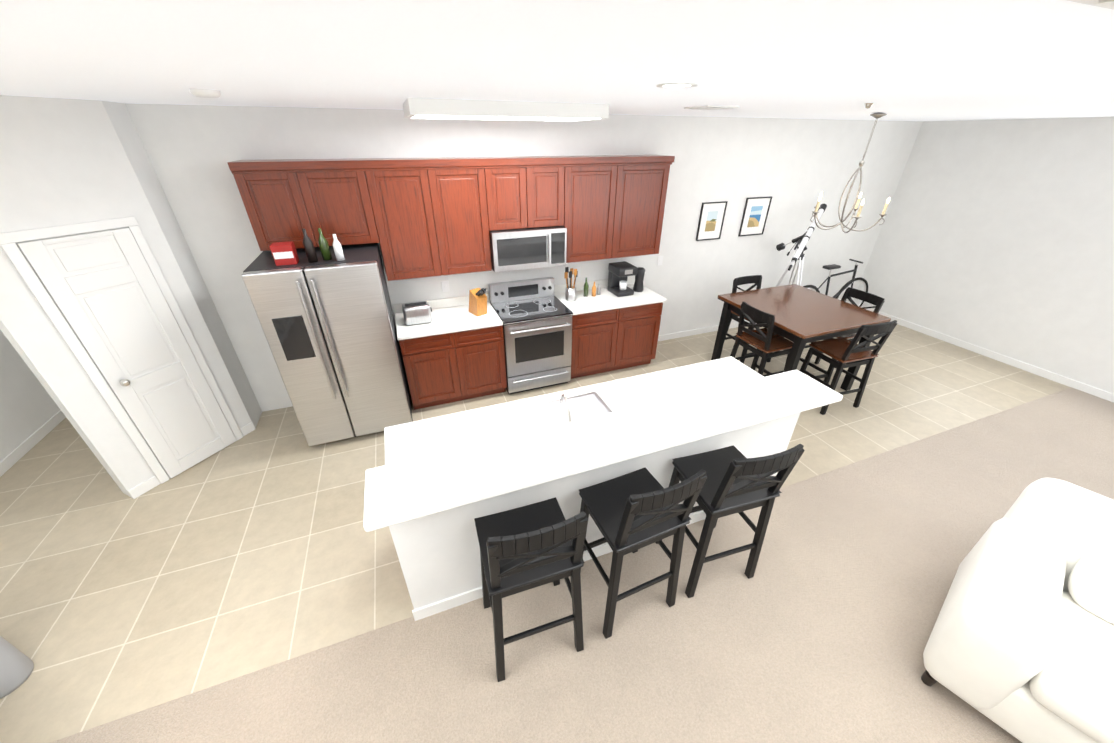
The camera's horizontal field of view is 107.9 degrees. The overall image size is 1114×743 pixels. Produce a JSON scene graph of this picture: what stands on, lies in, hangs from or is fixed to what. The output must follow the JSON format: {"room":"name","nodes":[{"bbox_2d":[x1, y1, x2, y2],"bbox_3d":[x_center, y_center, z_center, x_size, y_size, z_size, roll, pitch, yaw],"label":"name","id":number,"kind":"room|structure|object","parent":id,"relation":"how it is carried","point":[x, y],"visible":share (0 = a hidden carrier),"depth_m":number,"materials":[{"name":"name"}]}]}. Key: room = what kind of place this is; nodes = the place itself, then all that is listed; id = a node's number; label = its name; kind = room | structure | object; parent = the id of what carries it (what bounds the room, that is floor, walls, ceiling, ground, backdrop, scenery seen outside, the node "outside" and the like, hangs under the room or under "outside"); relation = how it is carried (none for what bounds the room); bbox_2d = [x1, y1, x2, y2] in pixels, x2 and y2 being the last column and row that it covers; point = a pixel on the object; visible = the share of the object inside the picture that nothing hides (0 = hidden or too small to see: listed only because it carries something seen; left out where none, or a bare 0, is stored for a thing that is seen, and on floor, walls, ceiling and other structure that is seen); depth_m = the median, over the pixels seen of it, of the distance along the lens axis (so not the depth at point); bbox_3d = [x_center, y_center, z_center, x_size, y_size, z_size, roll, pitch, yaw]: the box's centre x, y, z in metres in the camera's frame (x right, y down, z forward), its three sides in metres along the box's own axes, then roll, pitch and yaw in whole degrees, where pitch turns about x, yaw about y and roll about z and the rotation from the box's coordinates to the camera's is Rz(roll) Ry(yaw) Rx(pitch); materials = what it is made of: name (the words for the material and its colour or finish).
{"room":"kitchen and dining room","nodes":[
{"label":"kitchen and dining room","id":0,"kind":"room"},
{"bbox_2d":[0,330,59,461],"bbox_3d":[-4.713,-0.075,2.439,0.150,2.740,3.410,-11,32,-18],"label":"wall","id":1,"kind":"structure","parent":0,"point":[29,407],"depth_m":3.77,"materials":[{"name":"paint"}]},
{"bbox_2d":[0,410,65,476],"bbox_3d":[-4.948,0.649,3.826,0.014,0.090,1.690,-11,32,-18],"label":"baseboard","id":2,"kind":"structure","parent":1,"relation":"attached to","point":[13,457],"depth_m":3.79,"materials":[{"name":"white wood"}]},
{"bbox_2d":[0,95,251,497],"bbox_3d":[-3.288,-0.397,3.002,0.150,2.740,0.990,13,33,21],"label":"wall","id":3,"kind":"structure","parent":0,"point":[64,161],"depth_m":2.69,"materials":[{"name":"paint"}]},
{"bbox_2d":[0,216,242,483],"bbox_3d":[-3.197,-0.086,3.170,0.489,2.035,0.489,-11,32,-18],"label":"closet door","id":4,"kind":"structure","parent":3,"relation":"in","point":[111,294],"depth_m":3.02,"materials":[{"name":"white wood"}]},
{"bbox_2d":[101,100,261,427],"bbox_3d":[-3.170,-0.703,3.529,0.150,2.740,0.460,-11,32,-18],"label":"wall","id":5,"kind":"structure","parent":0,"point":[131,141],"depth_m":3.29,"materials":[{"name":"paint"}]},
{"bbox_2d":[125,103,922,411],"bbox_3d":[0.961,-1.567,5.041,8.810,2.740,0.150,-11,32,-18],"label":"wall","id":6,"kind":"structure","parent":0,"point":[794,168],"depth_m":4.48,"materials":[{"name":"paint"}]},
{"bbox_2d":[227,159,326,250],"bbox_3d":[-2.288,-1.400,3.400,0.490,0.661,0.331,-11,32,-18],"label":"upper cabinet","id":7,"kind":"object","parent":6,"relation":"attached to","point":[278,201],"depth_m":3.24,"materials":[{"name":"brown wood"}]},
{"bbox_2d":[303,158,370,245],"bbox_3d":[-1.919,-1.470,3.522,0.569,0.661,0.331,-11,32,-18],"label":"upper cabinet","id":8,"kind":"object","parent":6,"relation":"attached to","point":[336,194],"depth_m":3.39,"materials":[{"name":"brown wood"}]},
{"bbox_2d":[351,157,450,280],"bbox_3d":[-1.419,-1.411,3.777,0.636,1.016,0.331,-11,32,-18],"label":"upper cabinet","id":9,"kind":"object","parent":6,"relation":"attached to","point":[426,217],"depth_m":3.60,"materials":[{"name":"brown wood"}]},
{"bbox_2d":[441,281,449,291],"bbox_3d":[-1.202,-0.916,4.365,0.075,0.120,0.012,-11,32,-18],"label":"switch plate","id":10,"kind":"object","parent":6,"relation":"attached to","point":[445,286],"depth_m":4.36,"materials":[{"name":"white plastic"}]},
{"bbox_2d":[435,157,491,274],"bbox_3d":[-0.951,-1.499,3.932,0.637,1.016,0.331,-11,32,-18],"label":"upper cabinet","id":11,"kind":"object","parent":6,"relation":"attached to","point":[464,198],"depth_m":3.78,"materials":[{"name":"brown wood"}]},
{"bbox_2d":[483,156,534,234],"bbox_3d":[-0.502,-1.753,3.983,0.459,0.625,0.331,-11,32,-18],"label":"upper cabinet","id":12,"kind":"object","parent":6,"relation":"attached to","point":[509,182],"depth_m":3.84,"materials":[{"name":"brown wood"}]},
{"bbox_2d":[489,226,566,272],"bbox_3d":[-0.330,-1.313,4.239,0.771,0.380,0.455,-11,32,-18],"label":"microwave","id":13,"kind":"object","parent":12,"relation":"attached to","point":[525,248],"visible":0.96,"depth_m":4.07,"materials":[{"name":"silver plastic"}]},
{"bbox_2d":[393,276,634,311],"bbox_3d":[-0.329,-0.923,4.740,2.985,0.100,0.016,-11,32,-18],"label":"backsplash","id":14,"kind":"structure","parent":6,"relation":"attached to","point":[452,302],"depth_m":4.50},
{"bbox_2d":[535,156,558,227],"bbox_3d":[-0.199,-1.810,4.083,0.459,0.625,0.331,-11,32,-18],"label":"upper cabinet","id":15,"kind":"object","parent":6,"relation":"attached to","point":[546,167],"depth_m":3.96,"materials":[{"name":"brown wood"}]},
{"bbox_2d":[575,267,580,276],"bbox_3d":[0.246,-1.190,4.845,0.075,0.120,0.012,-11,32,-18],"label":"switch plate","id":16,"kind":"object","parent":6,"relation":"attached to","point":[578,268],"depth_m":4.84,"materials":[{"name":"white plastic"}]},
{"bbox_2d":[559,155,626,262],"bbox_3d":[0.283,-1.732,4.341,0.711,1.016,0.331,-11,32,-18],"label":"upper cabinet","id":17,"kind":"object","parent":6,"relation":"attached to","point":[591,186],"depth_m":4.18,"materials":[{"name":"brown wood"}]},
{"bbox_2d":[619,155,674,257],"bbox_3d":[0.814,-1.832,4.517,0.695,1.016,0.331,-11,32,-18],"label":"upper cabinet","id":18,"kind":"object","parent":6,"relation":"attached to","point":[645,183],"depth_m":4.38,"materials":[{"name":"brown wood"}]},
{"bbox_2d":[657,256,662,265],"bbox_3d":[1.321,-1.419,5.186,0.075,0.120,0.012,-11,32,-18],"label":"switch plate","id":19,"kind":"object","parent":6,"relation":"attached to","point":[660,258],"depth_m":5.18,"materials":[{"name":"white plastic"}]},
{"bbox_2d":[696,201,727,240],"bbox_3d":[1.972,-1.918,5.173,0.375,0.460,0.020,-11,32,-18],"label":"picture frame","id":20,"kind":"object","parent":6,"relation":"attached to","point":[711,220],"visible":0.98,"depth_m":5.17,"materials":[{"name":"black"}]},
{"bbox_2d":[738,196,771,236],"bbox_3d":[2.633,-2.058,5.383,0.410,0.480,0.020,-11,32,-18],"label":"picture frame","id":21,"kind":"object","parent":6,"relation":"attached to","point":[755,215],"visible":1,"depth_m":5.38,"materials":[{"name":"black"}]},
{"bbox_2d":[658,302,851,340],"bbox_3d":[3.083,-0.780,6.337,4.280,0.090,0.014,-11,32,-18],"label":"baseboard","id":22,"kind":"structure","parent":6,"relation":"attached to","point":[732,325],"depth_m":5.97,"materials":[{"name":"white"}]},
{"bbox_2d":[0,324,1069,742],"bbox_3d":[0.390,0.246,4.746,11.000,0.100,3.930,-11,32,-18],"label":"floor","id":23,"kind":"structure","parent":0,"point":[258,548],"depth_m":2.94,"materials":[{"name":"beige tile"}]},
{"bbox_2d":[0,636,33,698],"bbox_3d":[-2.963,1.333,1.984,0.210,0.780,0.210,-11,32,-18],"label":"air purifier","id":24,"kind":"object","parent":23,"relation":"on","point":[16,667],"visible":1,"depth_m":2.13,"materials":[{"name":"grey plastic"}]},
{"bbox_2d":[241,243,412,445],"bbox_3d":[-1.999,-0.242,3.803,0.925,1.675,0.927,-11,32,-18],"label":"fridge","id":25,"kind":"object","parent":23,"relation":"on","point":[329,329],"visible":0.94,"depth_m":3.39,"materials":[{"name":"grey metal"}]},
{"bbox_2d":[270,241,298,265],"bbox_3d":[-2.116,-0.918,3.149,0.140,0.149,0.122,-11,32,-18],"label":"box","id":26,"kind":"object","parent":25,"relation":"on","point":[284,253],"depth_m":3.11,"materials":[{"name":"red cardboard"}]},
{"bbox_2d":[302,229,317,262],"bbox_3d":[-1.940,-0.984,3.163,0.068,0.250,0.068,-20,36,-31],"label":"bottle","id":27,"kind":"object","parent":25,"relation":"on","point":[308,245],"depth_m":3.15,"materials":[{"name":"black glass"}]},
{"bbox_2d":[317,228,331,259],"bbox_3d":[-1.861,-1.016,3.229,0.068,0.240,0.068,-20,36,-31],"label":"bottle","id":28,"kind":"object","parent":25,"relation":"on","point":[323,243],"depth_m":3.22,"materials":[{"name":"green glass"}]},
{"bbox_2d":[332,234,344,260],"bbox_3d":[-1.746,-0.988,3.222,0.058,0.200,0.058,-20,36,-31],"label":"bottle","id":29,"kind":"object","parent":25,"relation":"on","point":[337,247],"depth_m":3.21,"materials":[{"name":"white"}]},
{"bbox_2d":[399,332,468,409],"bbox_3d":[-1.342,-0.117,4.392,0.573,0.870,0.616,-11,32,-18],"label":"base cabinet","id":30,"kind":"object","parent":23,"relation":"on","point":[452,350],"depth_m":4.12,"materials":[{"name":"brown wood"}]},
{"bbox_2d":[394,304,502,339],"bbox_3d":[-1.137,-0.544,4.223,1.021,0.039,0.632,-11,32,-18],"label":"countertop","id":31,"kind":"structure","parent":30,"relation":"on","point":[444,321],"depth_m":4.10,"materials":[{"name":"white stone"}]},
{"bbox_2d":[402,301,431,324],"bbox_3d":[-1.396,-0.588,4.064,0.275,0.192,0.170,-11,32,-18],"label":"toaster","id":32,"kind":"object","parent":31,"relation":"on","point":[414,313],"visible":1,"depth_m":3.99,"materials":[{"name":"silver metal"}]},
{"bbox_2d":[469,288,486,316],"bbox_3d":[-0.820,-0.748,4.223,0.120,0.313,0.255,-23,38,-35],"label":"knife block","id":33,"kind":"object","parent":31,"relation":"on","point":[477,302],"visible":1,"depth_m":4.19,"materials":[{"name":"orange wood"}]},
{"bbox_2d":[461,328,506,398],"bbox_3d":[-0.932,-0.194,4.528,0.573,0.870,0.616,-11,32,-18],"label":"base cabinet","id":34,"kind":"object","parent":23,"relation":"on","point":[485,367],"depth_m":4.28,"materials":[{"name":"brown wood"}]},
{"bbox_2d":[489,277,572,393],"bbox_3d":[-0.288,-0.397,4.633,0.756,1.120,0.702,-11,32,-18],"label":"range","id":35,"kind":"object","parent":23,"relation":"on","point":[535,315],"visible":1,"depth_m":4.47,"materials":[{"name":"silver metal"}]},
{"bbox_2d":[51,387,1113,742],"bbox_3d":[1.797,2.108,1.559,11.000,0.104,3.970,-11,32,-18],"label":"floor carpet","id":36,"kind":"object","parent":23,"relation":"on","point":[819,627],"visible":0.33,"depth_m":2.34,"materials":[{"name":"beige carpet"}]},
{"bbox_2d":[474,497,587,681],"bbox_3d":[-0.146,1.037,2.128,0.500,1.162,0.497,-10,32,-16],"label":"bar stool","id":37,"kind":"object","parent":36,"relation":"on","point":[528,547],"visible":1,"depth_m":1.93,"materials":[{"name":"black paint"}]},
{"bbox_2d":[579,467,706,638],"bbox_3d":[0.431,0.922,2.329,0.500,1.162,0.497,-12,33,-21],"label":"bar stool","id":38,"kind":"object","parent":36,"relation":"on","point":[634,511],"visible":0.98,"depth_m":2.17,"materials":[{"name":"black paint"}]},
{"bbox_2d":[655,444,804,597],"bbox_3d":[1.017,0.812,2.523,0.500,1.162,0.497,-9,31,-15],"label":"bar stool","id":39,"kind":"object","parent":36,"relation":"on","point":[737,481],"visible":0.81,"depth_m":2.34,"materials":[{"name":"black paint"}]},
{"bbox_2d":[921,478,1113,742],"bbox_3d":[3.088,1.572,1.500,1.159,0.900,2.370,-22,37,-33],"label":"sofa","id":40,"kind":"object","parent":36,"relation":"on","point":[1020,645],"visible":1,"depth_m":1.95,"materials":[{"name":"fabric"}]},
{"bbox_2d":[384,356,800,620],"bbox_3d":[0.322,0.643,2.930,2.830,1.045,0.785,-11,32,-18],"label":"kitchen island","id":41,"kind":"object","parent":23,"relation":"on","point":[439,556],"depth_m":2.54,"materials":[{"name":"paint"}]},
{"bbox_2d":[495,391,612,436],"bbox_3d":[0.012,0.211,2.636,0.760,0.262,0.450,-11,32,-18],"label":"sink","id":42,"kind":"object","parent":41,"relation":"on","point":[564,408],"visible":0.54,"depth_m":2.75,"materials":[{"name":"silver metal"}]},
{"bbox_2d":[363,370,842,531],"bbox_3d":[0.452,0.344,2.354,2.900,0.049,0.375,-11,32,-18],"label":"island countertop","id":43,"kind":"structure","parent":41,"relation":"on","point":[398,492],"depth_m":2.20,"materials":[{"name":"white stone"}]},
{"bbox_2d":[560,300,624,378],"bbox_3d":[0.356,-0.437,4.955,0.648,0.870,0.616,-11,32,-18],"label":"base cabinet","id":44,"kind":"object","parent":23,"relation":"on","point":[598,338],"depth_m":4.69,"materials":[{"name":"brown wood"}]},
{"bbox_2d":[554,284,666,315],"bbox_3d":[0.616,-0.875,4.804,1.196,0.039,0.632,-11,32,-18],"label":"countertop","id":45,"kind":"structure","parent":44,"relation":"on","point":[606,300],"depth_m":4.67,"materials":[{"name":"white stone"}]},
{"bbox_2d":[564,267,577,301],"bbox_3d":[0.157,-0.987,4.584,0.160,0.370,0.120,-11,32,-18],"label":"utensil crock","id":46,"kind":"object","parent":45,"relation":"on","point":[570,293],"visible":1,"depth_m":4.57,"materials":[{"name":"white ceramic"}]},
{"bbox_2d":[583,277,588,296],"bbox_3d":[0.341,-0.990,4.739,0.060,0.220,0.058,-11,32,-18],"label":"oil bottle","id":47,"kind":"object","parent":45,"relation":"on","point":[585,289],"depth_m":4.73,"materials":[{"name":"green glass"}]},
{"bbox_2d":[592,282,597,296],"bbox_3d":[0.435,-0.970,4.755,0.052,0.170,0.051,-11,32,-18],"label":"oil bottle","id":48,"kind":"object","parent":45,"relation":"on","point":[594,287],"depth_m":4.75,"materials":[{"name":"orange glass"}]},
{"bbox_2d":[607,261,636,296],"bbox_3d":[0.768,-1.097,4.808,0.240,0.340,0.292,-11,32,-18],"label":"coffee maker","id":49,"kind":"object","parent":45,"relation":"on","point":[619,273],"visible":1,"depth_m":4.77,"materials":[{"name":"black plastic"}]},
{"bbox_2d":[633,267,644,291],"bbox_3d":[0.994,-1.114,4.893,0.130,0.285,0.128,-11,32,-18],"label":"grinder","id":50,"kind":"object","parent":45,"relation":"on","point":[638,282],"visible":0.83,"depth_m":4.86,"materials":[{"name":"black plastic"}]},
{"bbox_2d":[621,304,662,368],"bbox_3d":[0.835,-0.528,5.114,0.648,0.870,0.616,-11,32,-18],"label":"base cabinet","id":51,"kind":"object","parent":23,"relation":"on","point":[642,325],"depth_m":4.87,"materials":[{"name":"brown wood"}]},
{"bbox_2d":[724,275,776,363],"bbox_3d":[2.471,-0.641,5.163,0.500,1.032,0.498,-11,32,-18],"label":"dining chair","id":52,"kind":"object","parent":23,"relation":"on","point":[756,280],"visible":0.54,"depth_m":5.12,"materials":[{"name":"black paint"}]},
{"bbox_2d":[730,302,793,376],"bbox_3d":[2.253,-0.239,4.473,0.498,1.032,0.500,-11,32,-18],"label":"dining chair","id":53,"kind":"object","parent":23,"relation":"on","point":[768,341],"visible":0.79,"depth_m":4.31,"materials":[{"name":"black paint"}]},
{"bbox_2d":[711,284,890,390],"bbox_3d":[2.711,-0.342,4.770,1.225,0.910,1.225,-11,32,-18],"label":"dining table","id":54,"kind":"object","parent":23,"relation":"on","point":[803,315],"visible":0.73,"depth_m":4.43,"materials":[{"name":"brown wood"}]},
{"bbox_2d":[775,204,826,341],"bbox_3d":[3.228,-1.305,5.565,1.003,1.774,0.727,-11,32,-18],"label":"telescope","id":55,"kind":"object","parent":23,"relation":"on","point":[801,241],"visible":0.73,"depth_m":5.37,"materials":[{"name":"silver metal"}]},
{"bbox_2d":[803,259,867,306],"bbox_3d":[4.135,-1.139,6.106,1.742,0.990,0.277,-11,32,-18],"label":"bicycle","id":56,"kind":"object","parent":23,"relation":"on","point":[846,285],"visible":0.48,"depth_m":6.04,"materials":[{"name":"black metal"}]},
{"bbox_2d":[800,287,884,383],"bbox_3d":[3.286,-0.407,4.769,0.498,1.032,0.500,-11,32,-18],"label":"dining chair","id":57,"kind":"object","parent":23,"relation":"on","point":[870,298],"visible":0.38,"depth_m":4.64,"materials":[{"name":"black paint"}]},
{"bbox_2d":[800,320,896,414],"bbox_3d":[2.993,-0.116,4.266,0.500,1.032,0.498,-9,31,-15],"label":"dining chair","id":58,"kind":"object","parent":23,"relation":"on","point":[843,351],"visible":0.96,"depth_m":4.14,"materials":[{"name":"black paint"}]},
{"bbox_2d":[0,0,1113,120],"bbox_3d":[1.108,-1.279,1.709,11.000,0.120,7.900,-11,32,-18],"label":"ceiling","id":59,"kind":"structure","parent":0,"point":[924,60],"depth_m":1.09,"materials":[{"name":"paint"}]},
{"bbox_2d":[189,89,220,97],"bbox_3d":[-1.738,-1.375,2.007,0.122,0.034,0.122,13,33,21],"label":"smoke detector","id":60,"kind":"object","parent":59,"relation":"attached to","point":[205,93],"depth_m":1.97,"materials":[{"name":"white plastic"}]},
{"bbox_2d":[403,98,608,120],"bbox_3d":[-0.367,-1.826,2.845,1.320,0.088,0.620,-11,32,-18],"label":"kitchen ceiling light","id":61,"kind":"object","parent":59,"relation":"attached to","point":[424,108],"visible":1,"depth_m":2.60,"materials":[{"name":"white plastic"}]},
{"bbox_2d":[656,82,696,87],"bbox_3d":[0.507,-1.213,1.718,0.170,0.005,0.170,-11,32,-18],"label":"recessed light","id":62,"kind":"object","parent":59,"relation":"in","point":[676,85],"visible":1,"depth_m":1.71,"materials":[{"name":"white plastic"}]},
{"bbox_2d":[684,105,739,109],"bbox_3d":[1.141,-1.954,3.003,0.280,0.015,0.280,-11,32,-18],"label":"ceiling vent","id":63,"kind":"object","parent":59,"relation":"in","point":[711,107],"visible":1,"depth_m":2.93,"materials":[{"name":"white"}]},
{"bbox_2d":[810,113,889,232],"bbox_3d":[2.865,-1.893,3.896,0.653,1.008,0.631,-11,32,-18],"label":"chandelier","id":64,"kind":"object","parent":59,"relation":"hanging from","point":[861,164],"visible":1,"depth_m":3.95,"materials":[{"name":"silver metal"}]},
{"bbox_2d":[864,103,873,108],"bbox_3d":[2.023,-1.727,2.633,0.058,0.029,0.058,-20,36,-31],"label":"smoke detector","id":65,"kind":"object","parent":59,"relation":"attached to","point":[867,105],"depth_m":2.62,"materials":[{"name":"white plastic"}]},
{"bbox_2d":[1066,0,1113,9],"bbox_3d":[0.888,-0.521,0.543,0.400,0.015,0.220,-11,32,-18],"label":"ceiling vent","id":66,"kind":"object","parent":59,"relation":"in","point":[1107,4],"visible":1,"depth_m":0.61,"materials":[{"name":"white"}]},
{"bbox_2d":[853,117,1113,393],"bbox_3d":[6.350,-0.765,3.706,0.150,2.740,6.900,-11,32,-18],"label":"wall","id":67,"kind":"structure","parent":0,"point":[997,236],"depth_m":5.05,"materials":[{"name":"paint"}]},
{"bbox_2d":[856,303,1113,402],"bbox_3d":[6.268,0.394,4.348,0.014,0.090,6.600,-11,32,-18],"label":"baseboard","id":68,"kind":"structure","parent":67,"relation":"attached to","point":[1052,376],"depth_m":5.26,"materials":[{"name":"white wood"}]}
]}

